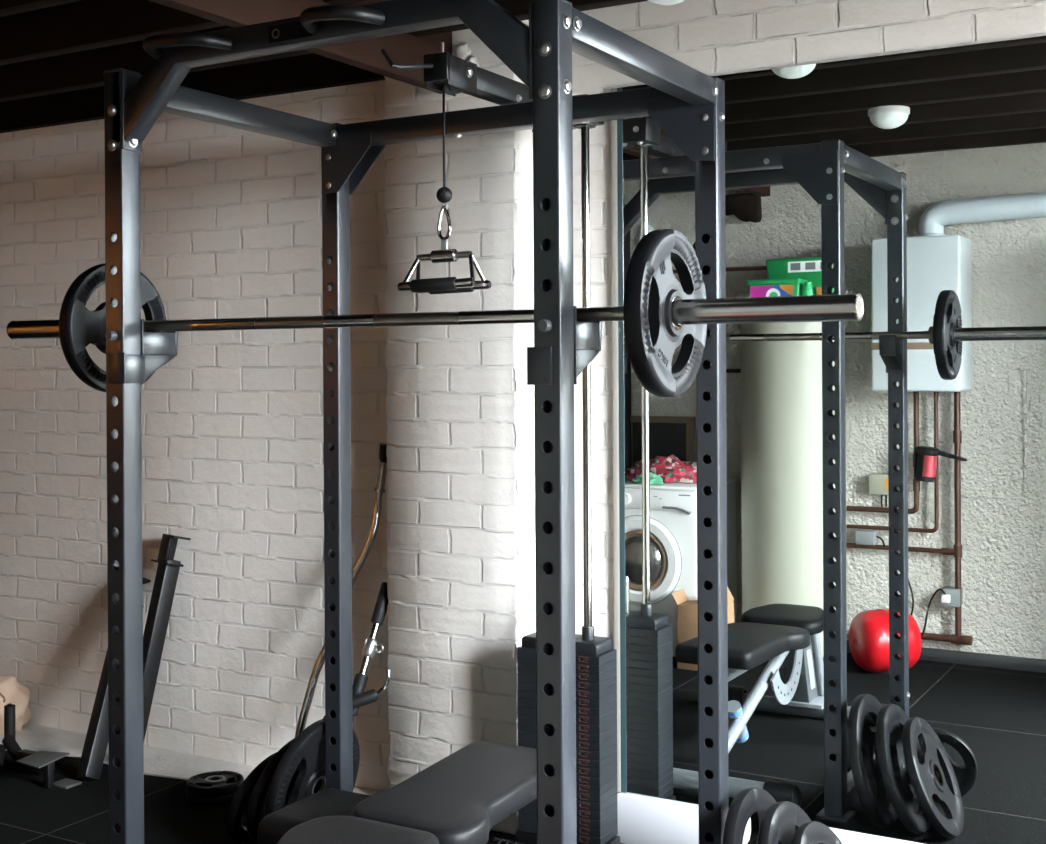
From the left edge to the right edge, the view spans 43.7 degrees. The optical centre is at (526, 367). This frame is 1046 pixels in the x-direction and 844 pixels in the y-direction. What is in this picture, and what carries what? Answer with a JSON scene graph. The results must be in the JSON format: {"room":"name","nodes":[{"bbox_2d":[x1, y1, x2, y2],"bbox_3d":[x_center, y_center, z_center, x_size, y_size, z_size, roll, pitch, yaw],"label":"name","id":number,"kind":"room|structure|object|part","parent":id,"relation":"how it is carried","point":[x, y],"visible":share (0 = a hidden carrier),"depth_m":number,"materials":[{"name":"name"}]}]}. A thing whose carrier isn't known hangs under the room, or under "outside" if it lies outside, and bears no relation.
{"room":"gym","nodes":[
{"label":"gym","id":0,"kind":"room"},
{"bbox_2d":[0,750,622,843],"bbox_3d":[-1.544,1.514,2.009,7.100,0.100,5.700,0,0,30],"label":"floor","id":1,"kind":"structure","parent":0,"point":[30,812],"depth_m":4.28,"materials":[{"name":"rubber"}]},
{"bbox_2d":[0,703,21,770],"bbox_3d":[-1.918,1.355,4.787,0.133,0.201,0.195,0,0,-37],"label":"stand","id":2,"kind":"object","parent":1,"relation":"on","point":[9,741],"visible":0.81,"depth_m":4.86,"materials":[{"name":"black metal"}]},
{"bbox_2d":[16,749,81,788],"bbox_3d":[-1.716,1.410,4.582,0.290,0.098,0.159,0,0,30],"label":"step","id":3,"kind":"structure","parent":1,"relation":"on","point":[44,761],"depth_m":4.55,"materials":[{"name":"grey metal"}]},
{"bbox_3d":[-1.697,1.366,4.559,0.126,0.010,0.162,0,0,19],"label":"plate","id":4,"kind":"part","parent":3,"relation":"part of","materials":[{"name":"grey"}]},
{"bbox_3d":[-1.659,1.415,4.536,0.025,0.088,0.025,0,0,30],"label":"post","id":5,"kind":"part","parent":3,"relation":"part of","materials":[{"name":"black metal"}]},
{"bbox_3d":[-1.607,1.453,4.561,0.080,0.010,0.070,0,0,30],"label":"foot plate","id":6,"kind":"part","parent":3,"relation":"part of","materials":[{"name":"grey metal"}]},
{"bbox_2d":[76,577,150,780],"bbox_3d":[-1.531,1.121,4.787,0.139,0.686,0.462,0,0,12],"label":"spotter arm","id":7,"kind":"object","parent":1,"relation":"on","point":[97,736],"visible":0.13,"depth_m":4.64},
{"bbox_2d":[0,723,380,795],"bbox_3d":[-1.463,1.454,4.813,2.260,0.005,0.350,0,0,30],"label":"floor strip","id":8,"kind":"object","parent":1,"relation":"on","point":[157,761],"visible":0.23,"depth_m":4.88,"materials":[{"name":"concrete"}]},
{"bbox_2d":[0,675,31,733],"bbox_3d":[-2.126,1.343,5.267,0.308,0.228,0.208,0,0,30],"label":"cloth sack","id":9,"kind":"object","parent":8,"relation":"on","point":[12,691],"visible":0.81,"depth_m":5.20,"materials":[{"name":"brown fabric"}]},
{"bbox_2d":[143,534,190,738],"bbox_3d":[-1.376,1.034,4.807,0.126,0.833,0.256,0,0,44],"label":"spotter arm","id":10,"kind":"object","parent":8,"relation":"on","point":[165,582],"visible":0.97,"depth_m":4.80},
{"bbox_2d":[187,782,236,804],"bbox_3d":[-1.052,1.441,4.434,0.196,0.030,0.196,0,0,30],"label":"floor plate","id":11,"kind":"object","parent":1,"relation":"on","point":[227,798],"visible":0.34,"depth_m":4.35,"materials":[{"name":"black rubber"}]},
{"bbox_2d":[186,771,243,795],"bbox_3d":[-1.056,1.411,4.437,0.190,0.033,0.190,0,0,30],"label":"floor plate","id":12,"kind":"object","parent":11,"relation":"on","point":[214,783],"visible":0.98,"depth_m":4.41,"materials":[{"name":"black rubber"}]},
{"bbox_2d":[225,752,276,842],"bbox_3d":[-0.793,1.307,3.981,0.150,0.287,0.306,0,0,29],"label":"plate","id":13,"kind":"object","parent":1,"relation":"on","point":[237,811],"visible":0.2,"depth_m":3.87,"materials":[{"name":"black rubber"}]},
{"bbox_2d":[246,737,300,843],"bbox_3d":[-0.711,1.278,3.946,0.134,0.345,0.356,0,0,31],"label":"plate","id":14,"kind":"object","parent":1,"relation":"on","point":[256,805],"visible":0.2,"depth_m":3.81,"materials":[{"name":"black rubber"}]},
{"bbox_2d":[265,718,359,815],"bbox_3d":[-0.635,1.252,3.914,0.109,0.402,0.406,0,0,30],"label":"plate","id":15,"kind":"object","parent":1,"relation":"on","point":[307,749],"visible":0.48,"depth_m":3.84,"materials":[{"name":"black rubber"}]},
{"bbox_2d":[258,788,369,843],"bbox_3d":[-0.521,1.317,3.509,0.290,0.275,0.320,0,0,30],"label":"seat","id":16,"kind":"object","parent":1,"relation":"on","point":[328,801],"visible":0.53,"depth_m":3.47,"materials":[{"name":"black leather"}]},
{"bbox_2d":[294,443,386,737],"bbox_3d":[-0.619,0.845,4.310,0.385,1.182,0.061,0,0,-21],"label":"bar","id":17,"kind":"object","parent":1,"relation":"on","point":[379,489],"visible":0.7,"depth_m":4.34,"materials":[{"name":"silver metal"}]},
{"bbox_2d":[322,670,389,718],"bbox_3d":[-0.550,1.207,4.132,0.239,0.493,0.047,0,0,0],"label":"handle","id":18,"kind":"object","parent":1,"relation":"on","point":[365,698],"visible":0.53,"depth_m":4.12,"materials":[{"name":"black plastic"}]},
{"bbox_2d":[352,582,387,719],"bbox_3d":[-0.542,1.079,4.202,0.068,0.733,0.371,0,0,34],"label":"bar","id":19,"kind":"object","parent":1,"relation":"on","point":[370,645],"visible":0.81,"depth_m":4.26,"materials":[{"name":"silver metal"}]},
{"bbox_2d":[277,741,536,843],"bbox_3d":[-0.203,1.214,3.019,0.756,0.477,1.274,0,0,30],"label":"weight bench","id":20,"kind":"object","parent":1,"relation":"on","point":[459,798],"visible":0.94,"depth_m":3.00,"materials":[{"name":"black leather"}]},
{"bbox_2d":[103,0,728,843],"bbox_3d":[-0.268,0.343,3.184,1.280,2.221,0.996,0,0,30],"label":"power rack","id":21,"kind":"object","parent":1,"relation":"on","point":[688,104],"visible":0.99,"depth_m":3.13,"materials":[{"name":"grey metal"}]},
{"bbox_3d":[-0.945,-0.614,3.129,0.006,0.187,0.060,0,0,30],"label":"plate","id":22,"kind":"part","parent":21,"relation":"part of","materials":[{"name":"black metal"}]},
{"bbox_2d":[105,319,177,383],"bbox_3d":[-0.940,-0.040,3.191,0.073,0.155,0.200,0,0,30],"label":"hook","id":23,"kind":"object","parent":21,"relation":"attached to","point":[157,348],"visible":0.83,"depth_m":3.16,"materials":[{"name":"slate-grey painted steel"},{"name":"grey steel"}]},
{"bbox_3d":[-0.958,0.001,3.140,0.054,0.074,0.072,0,0,30],"label":"wrap plate","id":24,"kind":"part","parent":23,"relation":"part of","materials":[{"name":"grey metal"}]},
{"bbox_2d":[6,293,862,339],"bbox_3d":[-0.380,-0.104,2.907,2.254,0.064,0.064,0,0,30],"label":"barbell","id":25,"kind":"object","parent":23,"relation":"on","point":[836,307],"visible":0.63,"depth_m":2.68,"materials":[{"name":"silver metal"}]},
{"bbox_2d":[59,263,165,391],"bbox_3d":[-1.033,-0.100,3.280,0.047,0.326,0.326,0,0,30],"label":"weight plate","id":26,"kind":"object","parent":25,"relation":"attached to","point":[79,326],"visible":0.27,"depth_m":3.19,"materials":[{"name":"black rubber"}]},
{"bbox_3d":[-1.024,-0.100,3.259,0.009,0.304,0.277,0,0,30],"label":"panel","id":27,"kind":"part","parent":26,"relation":"part of","materials":[{"name":"black metal"}]},
{"bbox_2d":[623,229,706,396],"bbox_3d":[0.273,-0.106,2.534,0.047,0.326,0.326,0,0,30],"label":"weight plate","id":28,"kind":"object","parent":25,"relation":"attached to","point":[651,291],"visible":0.96,"depth_m":2.48,"materials":[{"name":"grey metal"}]},
{"bbox_3d":[0.295,-0.106,2.538,0.009,0.304,0.277,0,0,30],"label":"panel","id":29,"kind":"part","parent":28,"relation":"part of","materials":[{"name":"black"}]},
{"bbox_3d":[0.022,-0.618,2.577,0.006,0.187,0.060,0,0,30],"label":"plate","id":30,"kind":"part","parent":21,"relation":"part of","materials":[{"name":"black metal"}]},
{"bbox_2d":[527,306,601,384],"bbox_3d":[0.077,-0.044,2.610,0.073,0.155,0.200,0,0,30],"label":"hook","id":31,"kind":"object","parent":21,"relation":"attached to","point":[587,335],"visible":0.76,"depth_m":2.57,"materials":[{"name":"dark painted steel"},{"name":"grey steel"}]},
{"bbox_3d":[0.042,-0.004,2.568,0.054,0.074,0.072,0,0,30],"label":"wrap plate","id":32,"kind":"part","parent":31,"relation":"part of","materials":[{"name":"black metal"}]},
{"bbox_2d":[381,42,619,843],"bbox_3d":[-0.063,0.320,3.537,0.292,2.264,0.856,0,0,30],"label":"machine","id":33,"kind":"object","parent":1,"relation":"on","point":[596,660],"depth_m":3.76,"materials":[{"name":"black metal"}]},
{"bbox_3d":[-0.207,-0.259,3.298,0.210,0.140,0.134,0,0,21],"label":"row handle","id":34,"kind":"part","parent":33,"relation":"part of","materials":[{"name":"silver metal"}]},
{"bbox_2d":[437,206,450,239],"bbox_3d":[-0.207,-0.365,3.298,0.038,0.089,0.010,0,0,21],"label":"hook","id":35,"kind":"object","parent":33,"relation":"hanging from","point":[443,208],"visible":1,"depth_m":3.29,"materials":[{"name":"silver metal"}]},
{"bbox_3d":[-0.207,-0.312,3.298,0.018,0.034,0.006,0,0,22],"label":"eye plate","id":36,"kind":"part","parent":33,"relation":"part of","materials":[{"name":"silver metal"}]},
{"bbox_3d":[-0.065,-0.750,3.542,0.060,0.060,0.592,0,0,30],"label":"pulley arm","id":37,"kind":"part","parent":33,"relation":"part of","materials":[{"name":"black metal"}]},
{"bbox_3d":[0.119,0.811,3.853,0.250,0.034,0.104,0,0,30],"label":"plate","id":38,"kind":"part","parent":33,"relation":"part of","materials":[{"name":"metal"}]},
{"bbox_3d":[0.119,0.840,3.852,0.272,0.024,0.115,0,0,30],"label":"stack plate","id":39,"kind":"part","parent":33,"relation":"part of","materials":[{"name":"metal"}]},
{"bbox_3d":[0.119,0.865,3.852,0.272,0.024,0.115,0,0,30],"label":"stack plate","id":40,"kind":"part","parent":33,"relation":"part of","materials":[{"name":"metal"}]},
{"bbox_3d":[0.120,0.890,3.852,0.272,0.024,0.115,0,0,30],"label":"stack plate","id":41,"kind":"part","parent":33,"relation":"part of","materials":[{"name":"metal"}]},
{"bbox_3d":[0.120,0.914,3.853,0.272,0.024,0.115,0,0,30],"label":"stack plate","id":42,"kind":"part","parent":33,"relation":"part of","materials":[{"name":"metal"}]},
{"bbox_3d":[0.120,0.939,3.853,0.272,0.024,0.115,0,0,30],"label":"stack plate","id":43,"kind":"part","parent":33,"relation":"part of","materials":[{"name":"metal"}]},
{"bbox_3d":[0.120,0.964,3.853,0.272,0.024,0.115,0,0,30],"label":"stack plate","id":44,"kind":"part","parent":33,"relation":"part of","materials":[{"name":"metal"}]},
{"bbox_3d":[0.120,0.989,3.853,0.272,0.024,0.115,0,0,30],"label":"stack plate","id":45,"kind":"part","parent":33,"relation":"part of","materials":[{"name":"metal"}]},
{"bbox_3d":[0.120,1.013,3.853,0.272,0.024,0.115,0,0,30],"label":"stack plate","id":46,"kind":"part","parent":33,"relation":"part of","materials":[{"name":"metal"}]},
{"bbox_3d":[0.120,1.038,3.853,0.272,0.024,0.115,0,0,30],"label":"stack plate","id":47,"kind":"part","parent":33,"relation":"part of","materials":[{"name":"metal"}]},
{"bbox_3d":[0.121,1.063,3.853,0.272,0.024,0.115,0,0,30],"label":"stack plate","id":48,"kind":"part","parent":33,"relation":"part of","materials":[{"name":"metal"}]},
{"bbox_3d":[0.121,1.087,3.853,0.272,0.024,0.115,0,0,30],"label":"stack plate","id":49,"kind":"part","parent":33,"relation":"part of","materials":[{"name":"metal"}]},
{"bbox_3d":[0.121,1.112,3.853,0.272,0.024,0.115,0,0,30],"label":"stack plate","id":50,"kind":"part","parent":33,"relation":"part of","materials":[{"name":"metal"}]},
{"bbox_3d":[0.122,1.310,3.853,0.272,0.024,0.115,0,0,30],"label":"stack plate","id":51,"kind":"part","parent":33,"relation":"part of","materials":[{"name":"metal"}]},
{"bbox_3d":[0.122,1.335,3.853,0.272,0.024,0.115,0,0,30],"label":"stack plate","id":52,"kind":"part","parent":33,"relation":"part of","materials":[{"name":"metal"}]},
{"bbox_3d":[0.122,1.359,3.854,0.272,0.024,0.115,0,0,30],"label":"stack plate","id":53,"kind":"part","parent":33,"relation":"part of","materials":[{"name":"metal"}]},
{"bbox_3d":[0.122,1.285,3.853,0.272,0.024,0.115,0,0,30],"label":"stack plate","id":54,"kind":"part","parent":33,"relation":"part of","materials":[{"name":"metal"}]},
{"bbox_3d":[0.122,1.260,3.853,0.272,0.024,0.115,0,0,30],"label":"stack plate","id":55,"kind":"part","parent":33,"relation":"part of","materials":[{"name":"metal"}]},
{"bbox_3d":[0.176,0.066,3.815,0.025,1.568,0.025,0,0,30],"label":"guide rod","id":56,"kind":"part","parent":33,"relation":"part of","materials":[{"name":"silver metal"}]},
{"bbox_3d":[0.121,1.137,3.853,0.272,0.024,0.115,0,0,30],"label":"stack plate","id":57,"kind":"part","parent":33,"relation":"part of","materials":[{"name":"metal"}]},
{"bbox_3d":[0.121,1.162,3.853,0.272,0.024,0.115,0,0,30],"label":"stack plate","id":58,"kind":"part","parent":33,"relation":"part of","materials":[{"name":"metal"}]},
{"bbox_3d":[0.121,1.186,3.853,0.272,0.024,0.115,0,0,30],"label":"stack plate","id":59,"kind":"part","parent":33,"relation":"part of","materials":[{"name":"metal"}]},
{"bbox_3d":[0.121,1.211,3.853,0.272,0.024,0.115,0,0,30],"label":"stack plate","id":60,"kind":"part","parent":33,"relation":"part of","materials":[{"name":"metal"}]},
{"bbox_3d":[0.122,1.236,3.853,0.272,0.024,0.115,0,0,30],"label":"stack plate","id":61,"kind":"part","parent":33,"relation":"part of","materials":[{"name":"metal"}]},
{"bbox_2d":[493,837,524,843],"bbox_3d":[-0.027,1.415,3.802,0.167,0.067,0.068,0,0,30],"label":"lead","id":62,"kind":"object","parent":1,"relation":"on","point":[498,840],"visible":1,"depth_m":3.82,"materials":[{"name":"black"}]},
{"bbox_2d":[723,787,776,843],"bbox_3d":[0.582,1.247,3.219,0.120,0.399,0.406,0,0,29],"label":"plate","id":63,"kind":"object","parent":1,"relation":"on","point":[751,802],"visible":0.66,"depth_m":3.21,"materials":[{"name":"black rubber"}]},
{"bbox_2d":[758,801,810,843],"bbox_3d":[0.662,1.258,3.173,0.146,0.377,0.392,0,0,29],"label":"plate","id":64,"kind":"object","parent":1,"relation":"on","point":[780,822],"visible":0.83,"depth_m":3.17,"materials":[{"name":"grey metal"}]},
{"bbox_2d":[791,821,841,843],"bbox_3d":[0.732,1.275,3.122,0.165,0.342,0.366,0,0,31],"label":"plate","id":65,"kind":"object","parent":1,"relation":"on","point":[813,832],"visible":1,"depth_m":3.17,"materials":[{"name":"grey metal"}]},
{"bbox_2d":[384,20,535,834],"bbox_3d":[-0.214,0.141,4.226,0.506,2.620,0.137,0,0,30],"label":"wall pier","id":66,"kind":"object","parent":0,"point":[461,582],"visible":0.7,"depth_m":4.15,"materials":[{"name":"white brick"}]},
{"bbox_2d":[452,42,479,95],"bbox_3d":[-0.195,-0.946,4.127,0.115,0.171,0.054,0,0,30],"label":"spotlight","id":67,"kind":"object","parent":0,"point":[463,51],"depth_m":4.11,"materials":[{"name":"white paint"}]},
{"bbox_2d":[0,0,1045,835],"bbox_3d":[-0.189,0.100,4.394,7.100,2.700,0.200,0,0,30],"label":"wall","id":68,"kind":"structure","parent":0,"point":[231,218],"depth_m":4.77,"materials":[{"name":"white brick"}]},
{"bbox_2d":[617,792,915,843],"bbox_3d":[1.433,1.369,3.341,2.648,0.148,0.034,0,0,30],"label":"baseboard","id":69,"kind":"structure","parent":68,"relation":"attached to","point":[641,819],"depth_m":3.90,"materials":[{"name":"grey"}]},
{"bbox_2d":[611,36,1045,843],"bbox_3d":[1.425,0.217,3.348,2.662,2.153,0.017,0,0,30],"label":"wall mirror","id":70,"kind":"object","parent":68,"relation":"attached to","point":[886,469],"visible":0.88,"depth_m":3.62,"materials":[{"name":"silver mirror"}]},
{"bbox_3d":[-1.647,-1.195,2.052,7.300,0.080,5.700,0,0,30],"label":"ceiling","id":71,"kind":"structure","parent":0,"visible":0},
{"bbox_2d":[0,0,80,16],"bbox_3d":[-0.859,-1.083,3.330,7.000,0.160,0.056,0,0,30],"label":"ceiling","id":72,"kind":"structure","parent":71,"relation":"attached to","point":[7,7],"depth_m":3.62,"materials":[{"name":"brown wood"}]},
{"bbox_2d":[0,0,366,65],"bbox_3d":[-0.660,-1.085,3.678,7.000,0.160,0.056,0,0,30],"label":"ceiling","id":73,"kind":"structure","parent":71,"relation":"attached to","point":[82,25],"depth_m":4.05,"materials":[{"name":"brown wood"}]},
{"bbox_2d":[148,0,451,93],"bbox_3d":[-0.948,-1.010,2.956,0.051,0.283,2.840,0,0,30],"label":"ceiling beam","id":74,"kind":"structure","parent":71,"relation":"attached to","point":[403,49],"depth_m":3.69,"materials":[{"name":"red wood"}]},
{"bbox_2d":[0,0,647,101],"bbox_3d":[-0.462,-1.087,4.025,7.000,0.160,0.056,0,0,30],"label":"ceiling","id":75,"kind":"structure","parent":71,"relation":"attached to","point":[85,69],"depth_m":4.60,"materials":[{"name":"brown wood"}]},
{"bbox_2d":[0,86,103,132],"bbox_3d":[-1.885,-1.025,5.217,0.597,0.127,0.040,0,0,30],"label":"ceiling plate","id":76,"kind":"object","parent":75,"relation":"attached to","point":[83,105],"depth_m":5.20,"materials":[{"name":"brown wood"}]},
{"bbox_2d":[648,0,684,4],"bbox_3d":[0.362,-0.972,3.355,0.159,0.076,0.159,0,0,30],"label":"ceiling lamp","id":77,"kind":"object","parent":75,"relation":"attached to","point":[659,2],"visible":1,"depth_m":3.35,"materials":[{"name":"white glass"}]},
{"bbox_3d":[-4.137,0.122,4.840,0.200,2.700,3.340,0,0,30],"label":"wall","id":78,"kind":"structure","parent":0,"visible":0},
{"bbox_2d":[180,53,384,99],"bbox_3d":[-0.871,-1.029,4.639,0.930,0.127,0.040,0,0,30],"label":"ceiling plate","id":79,"kind":"object","parent":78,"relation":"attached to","point":[301,73],"depth_m":4.62,"materials":[{"name":"brown wood"}]}
]}

